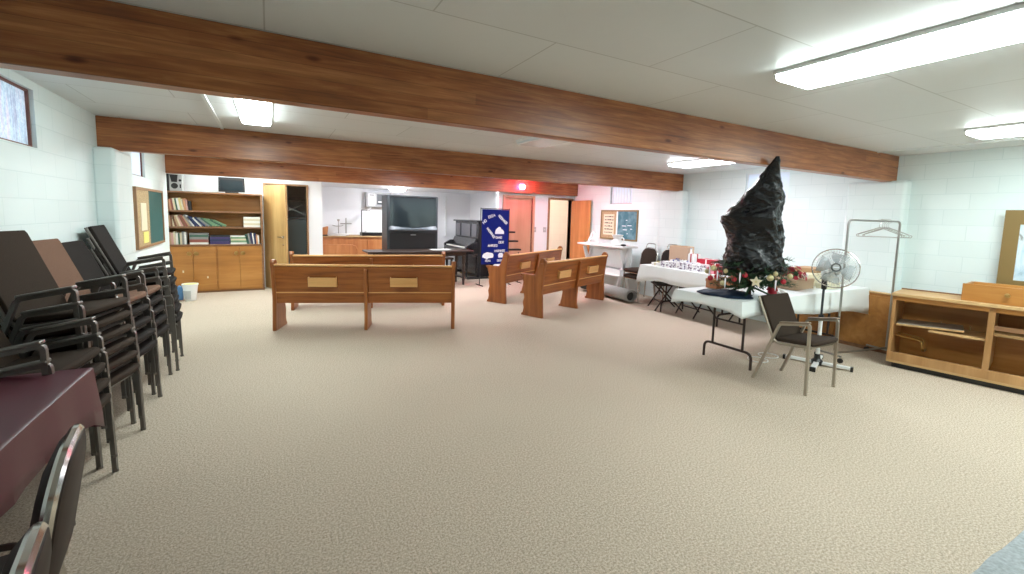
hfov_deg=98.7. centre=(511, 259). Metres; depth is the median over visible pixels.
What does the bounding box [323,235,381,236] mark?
countertop
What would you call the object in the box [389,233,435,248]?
speaker grille
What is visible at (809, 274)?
box
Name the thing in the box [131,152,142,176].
window
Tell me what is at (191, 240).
book
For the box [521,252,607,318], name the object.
pew
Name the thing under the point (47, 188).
wall
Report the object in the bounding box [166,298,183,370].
armchair
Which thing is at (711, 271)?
gift box
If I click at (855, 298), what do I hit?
tablecloth
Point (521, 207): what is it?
door
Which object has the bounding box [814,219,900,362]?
rack
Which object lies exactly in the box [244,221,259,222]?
book
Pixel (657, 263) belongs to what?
gift box
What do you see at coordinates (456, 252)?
table
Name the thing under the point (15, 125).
window
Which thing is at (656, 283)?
folding chair
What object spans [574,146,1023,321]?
wall
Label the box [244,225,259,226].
book
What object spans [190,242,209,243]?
book
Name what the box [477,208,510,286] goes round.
banner stand
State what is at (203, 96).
trim
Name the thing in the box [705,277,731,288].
box
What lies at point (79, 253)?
armchair
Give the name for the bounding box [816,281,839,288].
box
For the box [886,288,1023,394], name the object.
cabinet
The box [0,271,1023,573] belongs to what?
floor
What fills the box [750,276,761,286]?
star ornament
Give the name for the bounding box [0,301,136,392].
armchair
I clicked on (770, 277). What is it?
ornament ball
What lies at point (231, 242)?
book
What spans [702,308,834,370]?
folding table
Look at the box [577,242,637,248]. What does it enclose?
countertop
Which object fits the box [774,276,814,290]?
box
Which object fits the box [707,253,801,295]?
tree
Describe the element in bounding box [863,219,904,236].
clothes hanger
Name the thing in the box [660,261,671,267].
gift box
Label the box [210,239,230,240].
book
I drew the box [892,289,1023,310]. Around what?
countertop
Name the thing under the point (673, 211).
wall
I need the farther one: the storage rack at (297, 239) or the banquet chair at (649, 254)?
the storage rack at (297, 239)
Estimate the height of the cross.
0.420 m
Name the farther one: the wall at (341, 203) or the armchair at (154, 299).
the wall at (341, 203)
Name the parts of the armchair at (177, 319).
frame, seat, frame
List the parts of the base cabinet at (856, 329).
cupboard door, cupboard door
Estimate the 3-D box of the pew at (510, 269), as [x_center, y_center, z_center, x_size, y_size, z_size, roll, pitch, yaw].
[0.319,0.230,8.546,0.474,0.894,2.292,5,6,30]
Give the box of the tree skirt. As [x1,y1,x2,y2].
[697,289,752,298]
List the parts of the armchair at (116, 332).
backrest, frame, seat, frame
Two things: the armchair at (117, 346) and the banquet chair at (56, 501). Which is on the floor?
the banquet chair at (56, 501)
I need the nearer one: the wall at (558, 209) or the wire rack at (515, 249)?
the wire rack at (515, 249)
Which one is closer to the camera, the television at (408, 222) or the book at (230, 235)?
the book at (230, 235)
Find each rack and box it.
[287,199,306,263]
[509,231,520,283]
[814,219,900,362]
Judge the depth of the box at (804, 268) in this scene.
5.45 m
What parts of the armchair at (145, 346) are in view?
frame, seat, frame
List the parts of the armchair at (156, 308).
frame, seat, frame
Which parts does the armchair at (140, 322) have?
frame, seat, frame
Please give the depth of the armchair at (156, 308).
3.73 m
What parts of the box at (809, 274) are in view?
lid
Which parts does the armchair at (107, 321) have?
backrest, rail, frame, seat, frame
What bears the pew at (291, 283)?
on the floor
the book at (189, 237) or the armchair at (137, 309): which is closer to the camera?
the armchair at (137, 309)
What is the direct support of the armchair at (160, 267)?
on the armchair at (173, 288)
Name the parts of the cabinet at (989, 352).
corner post, panel, rail, rail, panel, cross rail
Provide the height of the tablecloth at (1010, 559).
0.241 m
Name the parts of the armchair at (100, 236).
backrest, rail, frame, frame, seat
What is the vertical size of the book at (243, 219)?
0.036 m
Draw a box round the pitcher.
[612,235,623,245]
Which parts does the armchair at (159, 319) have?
frame, seat, frame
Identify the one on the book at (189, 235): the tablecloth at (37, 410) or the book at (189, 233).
the book at (189, 233)
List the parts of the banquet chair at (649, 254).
seat, backrest, frame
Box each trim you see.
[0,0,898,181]
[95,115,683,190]
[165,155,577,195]
[200,94,223,128]
[445,197,446,235]
[877,138,1023,152]
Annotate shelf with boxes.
[605,273,622,276]
[928,329,985,340]
[994,330,1023,340]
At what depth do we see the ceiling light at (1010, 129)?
3.58 m
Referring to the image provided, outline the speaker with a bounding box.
[166,173,184,190]
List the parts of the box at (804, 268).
lid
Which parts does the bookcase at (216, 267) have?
cupboard door, cupboard door, shelf, shelf, panel, cupboard door, cupboard door, panel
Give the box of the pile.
[328,233,352,235]
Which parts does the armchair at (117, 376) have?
frame, seat, frame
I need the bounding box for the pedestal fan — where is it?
[783,249,860,371]
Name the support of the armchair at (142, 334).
on the armchair at (145, 346)
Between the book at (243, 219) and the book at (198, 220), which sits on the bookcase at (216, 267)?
the book at (198, 220)
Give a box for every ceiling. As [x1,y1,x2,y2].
[10,0,1023,173]
[322,182,490,193]
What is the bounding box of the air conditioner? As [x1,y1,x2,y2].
[365,192,390,206]
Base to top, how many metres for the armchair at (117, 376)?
0.900 m
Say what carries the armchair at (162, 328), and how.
on the floor
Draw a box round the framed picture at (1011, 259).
[996,210,1023,285]
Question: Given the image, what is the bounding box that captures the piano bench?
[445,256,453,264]
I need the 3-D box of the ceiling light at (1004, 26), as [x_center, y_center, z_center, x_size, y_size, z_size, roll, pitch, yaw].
[1.885,-0.950,1.955,0.350,0.050,1.244,-2,6,-29]
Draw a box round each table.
[0,542,16,551]
[362,248,473,284]
[660,283,740,326]
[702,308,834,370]
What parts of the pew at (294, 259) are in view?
panel, backrest, rail, panel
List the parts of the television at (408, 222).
screen frame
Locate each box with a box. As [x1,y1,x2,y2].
[323,226,327,235]
[651,261,659,265]
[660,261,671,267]
[671,260,692,269]
[686,262,706,271]
[688,254,700,262]
[697,258,717,264]
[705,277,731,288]
[706,267,716,273]
[774,276,814,290]
[785,271,833,285]
[794,266,825,272]
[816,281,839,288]
[961,281,1023,306]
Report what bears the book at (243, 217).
on the book at (243, 219)
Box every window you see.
[0,76,31,146]
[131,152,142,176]
[611,187,632,203]
[746,171,789,199]
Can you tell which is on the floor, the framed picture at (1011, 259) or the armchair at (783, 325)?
the armchair at (783, 325)
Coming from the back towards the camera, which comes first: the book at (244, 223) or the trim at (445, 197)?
the trim at (445, 197)
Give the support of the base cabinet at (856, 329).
on the floor
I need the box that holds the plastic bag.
[720,156,787,273]
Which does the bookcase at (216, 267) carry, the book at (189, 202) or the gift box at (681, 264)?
the book at (189, 202)
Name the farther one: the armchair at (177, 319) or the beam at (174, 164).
the beam at (174, 164)
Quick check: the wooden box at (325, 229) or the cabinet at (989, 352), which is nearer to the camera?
the cabinet at (989, 352)
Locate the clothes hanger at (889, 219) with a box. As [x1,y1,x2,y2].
[864,219,911,237]
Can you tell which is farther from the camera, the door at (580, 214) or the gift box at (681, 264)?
the door at (580, 214)
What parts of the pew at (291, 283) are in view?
panel, rail, backrest, moulding, panel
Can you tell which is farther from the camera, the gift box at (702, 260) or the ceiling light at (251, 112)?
the gift box at (702, 260)
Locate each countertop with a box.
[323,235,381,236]
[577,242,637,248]
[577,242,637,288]
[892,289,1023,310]
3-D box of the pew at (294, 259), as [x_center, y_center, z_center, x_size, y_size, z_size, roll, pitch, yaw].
[-2.256,0.306,7.058,2.312,0.894,0.474,0,6,-17]
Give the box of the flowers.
[783,265,806,279]
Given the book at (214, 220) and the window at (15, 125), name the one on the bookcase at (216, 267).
the book at (214, 220)
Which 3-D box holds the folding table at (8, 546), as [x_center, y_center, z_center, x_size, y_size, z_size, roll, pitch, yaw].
[-1.782,0.984,1.107,0.563,0.732,1.938,-2,6,-29]
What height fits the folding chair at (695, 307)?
0.638 m
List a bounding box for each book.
[173,231,176,243]
[182,198,186,209]
[184,232,187,243]
[188,201,191,209]
[189,233,208,234]
[189,235,208,236]
[189,237,208,238]
[190,239,209,241]
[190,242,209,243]
[194,217,205,226]
[210,235,229,236]
[210,237,230,238]
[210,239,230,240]
[210,241,230,243]
[213,219,225,226]
[230,235,244,236]
[231,237,246,238]
[231,240,246,241]
[231,242,246,243]
[243,217,259,218]
[243,219,259,220]
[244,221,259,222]
[244,223,259,224]
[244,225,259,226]
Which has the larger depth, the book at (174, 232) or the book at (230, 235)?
the book at (230, 235)
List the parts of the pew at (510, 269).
panel, backrest, rail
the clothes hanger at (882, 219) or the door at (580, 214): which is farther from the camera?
the door at (580, 214)
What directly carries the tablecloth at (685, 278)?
on the folding table at (665, 300)
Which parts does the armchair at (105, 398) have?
seat, frame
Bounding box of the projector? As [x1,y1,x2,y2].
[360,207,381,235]
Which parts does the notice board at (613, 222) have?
cork panel, chalk panel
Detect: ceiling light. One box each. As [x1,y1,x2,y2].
[234,98,271,125]
[516,136,568,147]
[667,159,730,167]
[773,2,1023,89]
[964,122,1023,139]
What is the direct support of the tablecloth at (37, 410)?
on the folding table at (8, 546)
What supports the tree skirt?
on the tablecloth at (855, 298)
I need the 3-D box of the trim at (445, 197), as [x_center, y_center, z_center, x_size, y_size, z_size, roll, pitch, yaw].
[-1.821,-1.179,12.154,0.040,1.080,0.040,-2,6,-29]
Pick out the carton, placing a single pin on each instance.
(676, 251)
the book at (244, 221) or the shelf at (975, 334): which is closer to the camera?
the shelf at (975, 334)
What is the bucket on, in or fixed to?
on the floor
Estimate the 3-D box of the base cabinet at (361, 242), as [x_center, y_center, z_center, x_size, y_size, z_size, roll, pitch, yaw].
[-3.627,-0.125,10.902,2.220,0.930,0.650,-2,6,-29]
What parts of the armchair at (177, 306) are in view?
seat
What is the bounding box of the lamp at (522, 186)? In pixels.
[520,184,524,189]
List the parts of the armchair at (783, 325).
backrest, frame, rail, seat, frame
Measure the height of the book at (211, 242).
0.050 m
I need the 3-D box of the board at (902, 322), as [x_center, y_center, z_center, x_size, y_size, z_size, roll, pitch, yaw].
[4.386,0.694,4.620,0.504,0.040,0.342,7,8,44]
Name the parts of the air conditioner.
control panel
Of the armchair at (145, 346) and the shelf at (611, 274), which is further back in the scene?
the shelf at (611, 274)
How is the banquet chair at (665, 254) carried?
on the floor
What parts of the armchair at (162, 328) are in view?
frame, seat, frame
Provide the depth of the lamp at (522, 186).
9.83 m
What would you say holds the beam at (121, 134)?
attached to the wall at (111, 166)
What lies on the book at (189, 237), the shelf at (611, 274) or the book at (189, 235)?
the book at (189, 235)
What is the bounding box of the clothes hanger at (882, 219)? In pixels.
[858,219,905,237]
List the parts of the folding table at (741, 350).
leg frame, leg frame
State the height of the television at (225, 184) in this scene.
0.275 m
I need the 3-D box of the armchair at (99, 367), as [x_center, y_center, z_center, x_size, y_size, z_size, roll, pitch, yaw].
[-2.385,0.628,2.121,0.555,0.865,0.518,-1,6,-22]
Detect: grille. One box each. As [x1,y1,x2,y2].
[377,194,385,204]
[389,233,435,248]
[813,250,859,285]
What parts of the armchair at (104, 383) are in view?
seat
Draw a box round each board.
[132,186,164,249]
[600,210,638,241]
[896,319,963,332]
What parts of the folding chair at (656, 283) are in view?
seat, leg, leg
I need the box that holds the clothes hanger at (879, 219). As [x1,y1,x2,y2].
[856,219,901,237]
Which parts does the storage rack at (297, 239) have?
panel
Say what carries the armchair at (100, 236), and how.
on the armchair at (160, 267)
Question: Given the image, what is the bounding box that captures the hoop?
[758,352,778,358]
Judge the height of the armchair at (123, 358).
0.900 m
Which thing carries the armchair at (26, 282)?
on the armchair at (107, 321)
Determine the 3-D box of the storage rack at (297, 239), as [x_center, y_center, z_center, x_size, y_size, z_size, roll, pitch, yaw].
[-4.718,-0.498,9.441,0.744,1.900,0.437,-2,6,-29]
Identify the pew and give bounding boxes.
[270,259,455,330]
[289,251,445,310]
[486,246,562,303]
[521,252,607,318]
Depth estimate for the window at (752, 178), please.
6.44 m
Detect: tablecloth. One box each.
[0,367,104,517]
[636,264,766,287]
[671,284,868,318]
[971,530,1023,573]
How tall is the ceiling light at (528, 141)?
0.050 m
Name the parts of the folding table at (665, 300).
leg frame, leg frame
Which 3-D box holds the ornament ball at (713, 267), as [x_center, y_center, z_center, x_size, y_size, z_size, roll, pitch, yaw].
[2.026,0.085,4.419,0.059,0.068,0.058,-2,6,-29]
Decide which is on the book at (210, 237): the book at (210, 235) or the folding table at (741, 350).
the book at (210, 235)
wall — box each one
[0,68,170,275]
[92,146,136,269]
[167,173,322,286]
[287,186,469,264]
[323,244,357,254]
[470,192,496,264]
[549,200,567,259]
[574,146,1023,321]
[655,191,688,302]
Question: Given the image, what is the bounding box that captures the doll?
[766,279,777,293]
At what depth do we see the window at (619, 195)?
9.37 m
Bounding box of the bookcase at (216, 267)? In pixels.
[167,190,264,292]
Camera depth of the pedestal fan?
4.59 m
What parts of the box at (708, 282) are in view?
lid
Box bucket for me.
[181,283,198,300]
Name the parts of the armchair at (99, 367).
frame, frame, seat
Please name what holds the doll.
on the tablecloth at (855, 298)
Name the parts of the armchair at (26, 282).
rail, backrest, frame, seat, frame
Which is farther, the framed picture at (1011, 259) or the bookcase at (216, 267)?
the bookcase at (216, 267)
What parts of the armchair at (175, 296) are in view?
seat, frame, frame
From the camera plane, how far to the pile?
10.37 m
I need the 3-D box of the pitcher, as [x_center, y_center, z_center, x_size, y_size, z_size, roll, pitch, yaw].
[2.117,-0.378,8.822,0.240,0.215,0.279,2,6,7]
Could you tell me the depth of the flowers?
4.97 m
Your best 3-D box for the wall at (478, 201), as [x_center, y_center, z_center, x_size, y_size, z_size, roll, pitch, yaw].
[-0.534,-0.795,11.409,0.080,2.330,2.650,-2,6,-29]
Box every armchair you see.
[0,230,130,363]
[0,288,131,378]
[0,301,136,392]
[0,316,106,428]
[0,332,109,442]
[26,318,137,404]
[32,238,148,340]
[62,240,162,336]
[74,373,118,525]
[84,225,175,324]
[84,283,150,383]
[86,238,176,333]
[87,327,144,455]
[89,248,177,342]
[94,342,145,469]
[96,347,117,457]
[97,263,179,352]
[99,295,156,398]
[100,276,163,337]
[120,307,159,410]
[122,320,162,423]
[137,289,167,374]
[147,298,170,384]
[150,307,172,394]
[157,290,181,359]
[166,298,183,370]
[751,293,839,395]
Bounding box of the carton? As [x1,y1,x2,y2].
[669,245,693,260]
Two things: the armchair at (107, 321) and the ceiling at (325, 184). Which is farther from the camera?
the ceiling at (325, 184)
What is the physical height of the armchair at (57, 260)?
0.875 m
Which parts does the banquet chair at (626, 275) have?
seat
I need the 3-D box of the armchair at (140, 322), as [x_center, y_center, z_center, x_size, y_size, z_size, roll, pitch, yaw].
[-2.946,0.496,3.101,0.558,0.875,0.518,0,6,-19]
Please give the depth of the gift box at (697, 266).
6.61 m
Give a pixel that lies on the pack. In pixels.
(180, 289)
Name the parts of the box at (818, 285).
lid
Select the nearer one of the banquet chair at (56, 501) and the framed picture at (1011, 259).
the banquet chair at (56, 501)
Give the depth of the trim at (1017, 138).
4.38 m
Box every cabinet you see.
[323,235,381,254]
[795,290,890,353]
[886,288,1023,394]
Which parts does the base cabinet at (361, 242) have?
cupboard door, cupboard door, cupboard door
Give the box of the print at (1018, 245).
[1013,225,1023,280]
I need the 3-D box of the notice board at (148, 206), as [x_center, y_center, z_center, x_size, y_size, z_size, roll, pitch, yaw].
[-4.799,-0.555,5.840,0.035,0.750,1.500,-2,6,-29]
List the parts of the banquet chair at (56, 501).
seat, backrest, frame, leg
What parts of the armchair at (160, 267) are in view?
rail, frame, frame, seat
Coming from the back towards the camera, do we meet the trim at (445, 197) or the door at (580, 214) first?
the trim at (445, 197)
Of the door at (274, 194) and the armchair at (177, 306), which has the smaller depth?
the armchair at (177, 306)
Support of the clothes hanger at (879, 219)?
hanging from the rack at (839, 360)
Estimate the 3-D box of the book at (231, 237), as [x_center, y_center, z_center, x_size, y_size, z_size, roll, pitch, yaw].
[-5.013,-0.397,8.073,0.250,0.030,0.193,-2,6,-29]
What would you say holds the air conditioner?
attached to the wall at (341, 203)
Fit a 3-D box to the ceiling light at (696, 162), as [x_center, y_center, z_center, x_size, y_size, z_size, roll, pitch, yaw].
[2.724,-1.314,5.907,0.400,0.050,1.254,-2,6,-29]
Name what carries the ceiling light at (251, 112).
attached to the ceiling at (709, 59)
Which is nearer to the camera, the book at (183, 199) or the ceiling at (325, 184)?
the book at (183, 199)
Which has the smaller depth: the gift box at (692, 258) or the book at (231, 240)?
the gift box at (692, 258)
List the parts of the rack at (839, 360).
hanging frame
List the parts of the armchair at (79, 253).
backrest, frame, frame, seat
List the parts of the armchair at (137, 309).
seat, frame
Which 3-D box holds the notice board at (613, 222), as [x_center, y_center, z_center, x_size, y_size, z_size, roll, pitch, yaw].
[2.278,-0.731,9.428,0.020,0.640,1.140,-2,6,-29]
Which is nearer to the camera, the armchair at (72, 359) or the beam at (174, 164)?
the armchair at (72, 359)
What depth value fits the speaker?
7.49 m
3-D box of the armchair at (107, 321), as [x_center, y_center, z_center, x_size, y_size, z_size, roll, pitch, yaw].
[-2.679,0.379,2.595,0.566,0.900,0.518,0,6,-17]
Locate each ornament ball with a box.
[710,264,716,270]
[767,274,773,280]
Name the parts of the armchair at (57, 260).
backrest, frame, frame, seat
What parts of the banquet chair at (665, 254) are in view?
backrest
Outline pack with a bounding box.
[177,285,183,299]
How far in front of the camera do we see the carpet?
8.05 m
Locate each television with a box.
[218,177,244,192]
[382,195,437,248]
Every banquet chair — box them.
[0,423,85,573]
[1,521,51,573]
[622,243,657,296]
[623,258,654,301]
[643,244,677,297]
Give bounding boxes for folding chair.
[647,281,682,311]
[675,287,712,318]
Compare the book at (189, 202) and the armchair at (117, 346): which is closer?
the armchair at (117, 346)
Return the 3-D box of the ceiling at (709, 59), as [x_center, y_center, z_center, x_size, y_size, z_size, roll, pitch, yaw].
[1.108,-1.302,4.569,10.000,0.100,12.550,-2,6,-29]
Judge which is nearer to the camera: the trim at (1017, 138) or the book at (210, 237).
the trim at (1017, 138)
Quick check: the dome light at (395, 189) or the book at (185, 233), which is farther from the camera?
the dome light at (395, 189)
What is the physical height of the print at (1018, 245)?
0.550 m
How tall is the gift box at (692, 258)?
0.222 m
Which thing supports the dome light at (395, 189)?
attached to the ceiling at (325, 184)
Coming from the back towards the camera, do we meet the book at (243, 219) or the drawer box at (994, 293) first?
the book at (243, 219)
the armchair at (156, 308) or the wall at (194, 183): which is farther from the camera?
the wall at (194, 183)
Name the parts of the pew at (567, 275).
panel, moulding, backrest, rail, panel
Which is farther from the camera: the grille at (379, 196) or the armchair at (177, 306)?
the grille at (379, 196)
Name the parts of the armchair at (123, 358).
frame, seat, frame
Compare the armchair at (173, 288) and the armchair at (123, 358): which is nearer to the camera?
the armchair at (123, 358)
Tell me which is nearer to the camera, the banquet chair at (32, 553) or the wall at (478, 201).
the banquet chair at (32, 553)
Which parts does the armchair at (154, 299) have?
frame, seat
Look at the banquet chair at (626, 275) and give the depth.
8.13 m
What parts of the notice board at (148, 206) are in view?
cork panel, chalk panel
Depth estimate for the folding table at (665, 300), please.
7.21 m
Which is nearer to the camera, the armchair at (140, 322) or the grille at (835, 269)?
the armchair at (140, 322)
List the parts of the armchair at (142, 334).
frame, seat, frame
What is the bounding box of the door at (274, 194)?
[263,183,308,287]
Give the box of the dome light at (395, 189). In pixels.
[388,187,405,191]
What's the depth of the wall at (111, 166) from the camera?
4.13 m
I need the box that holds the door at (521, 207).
[503,194,534,254]
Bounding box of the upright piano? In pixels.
[444,219,493,279]
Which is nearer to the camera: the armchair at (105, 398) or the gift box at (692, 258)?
the armchair at (105, 398)
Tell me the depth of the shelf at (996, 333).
4.11 m
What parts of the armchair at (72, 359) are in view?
backrest, frame, seat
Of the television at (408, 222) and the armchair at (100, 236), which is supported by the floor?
the television at (408, 222)
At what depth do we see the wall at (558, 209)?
12.44 m
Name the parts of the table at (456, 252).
leg, leg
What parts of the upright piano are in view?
panel, panel, panel, leg, lid, panel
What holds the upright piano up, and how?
on the floor
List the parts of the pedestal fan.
arm, arm, arm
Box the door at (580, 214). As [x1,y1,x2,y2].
[546,197,591,258]
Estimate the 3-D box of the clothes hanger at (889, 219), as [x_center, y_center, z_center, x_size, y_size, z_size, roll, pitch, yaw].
[4.190,-0.345,4.897,0.413,0.202,0.009,6,7,41]
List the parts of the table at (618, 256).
panel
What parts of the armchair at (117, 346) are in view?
frame, seat, frame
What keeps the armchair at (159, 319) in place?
on the armchair at (162, 328)
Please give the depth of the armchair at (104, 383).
2.44 m
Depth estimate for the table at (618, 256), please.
9.00 m
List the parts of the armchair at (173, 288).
backrest, rail, frame, seat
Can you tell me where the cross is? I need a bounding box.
[340,218,351,232]

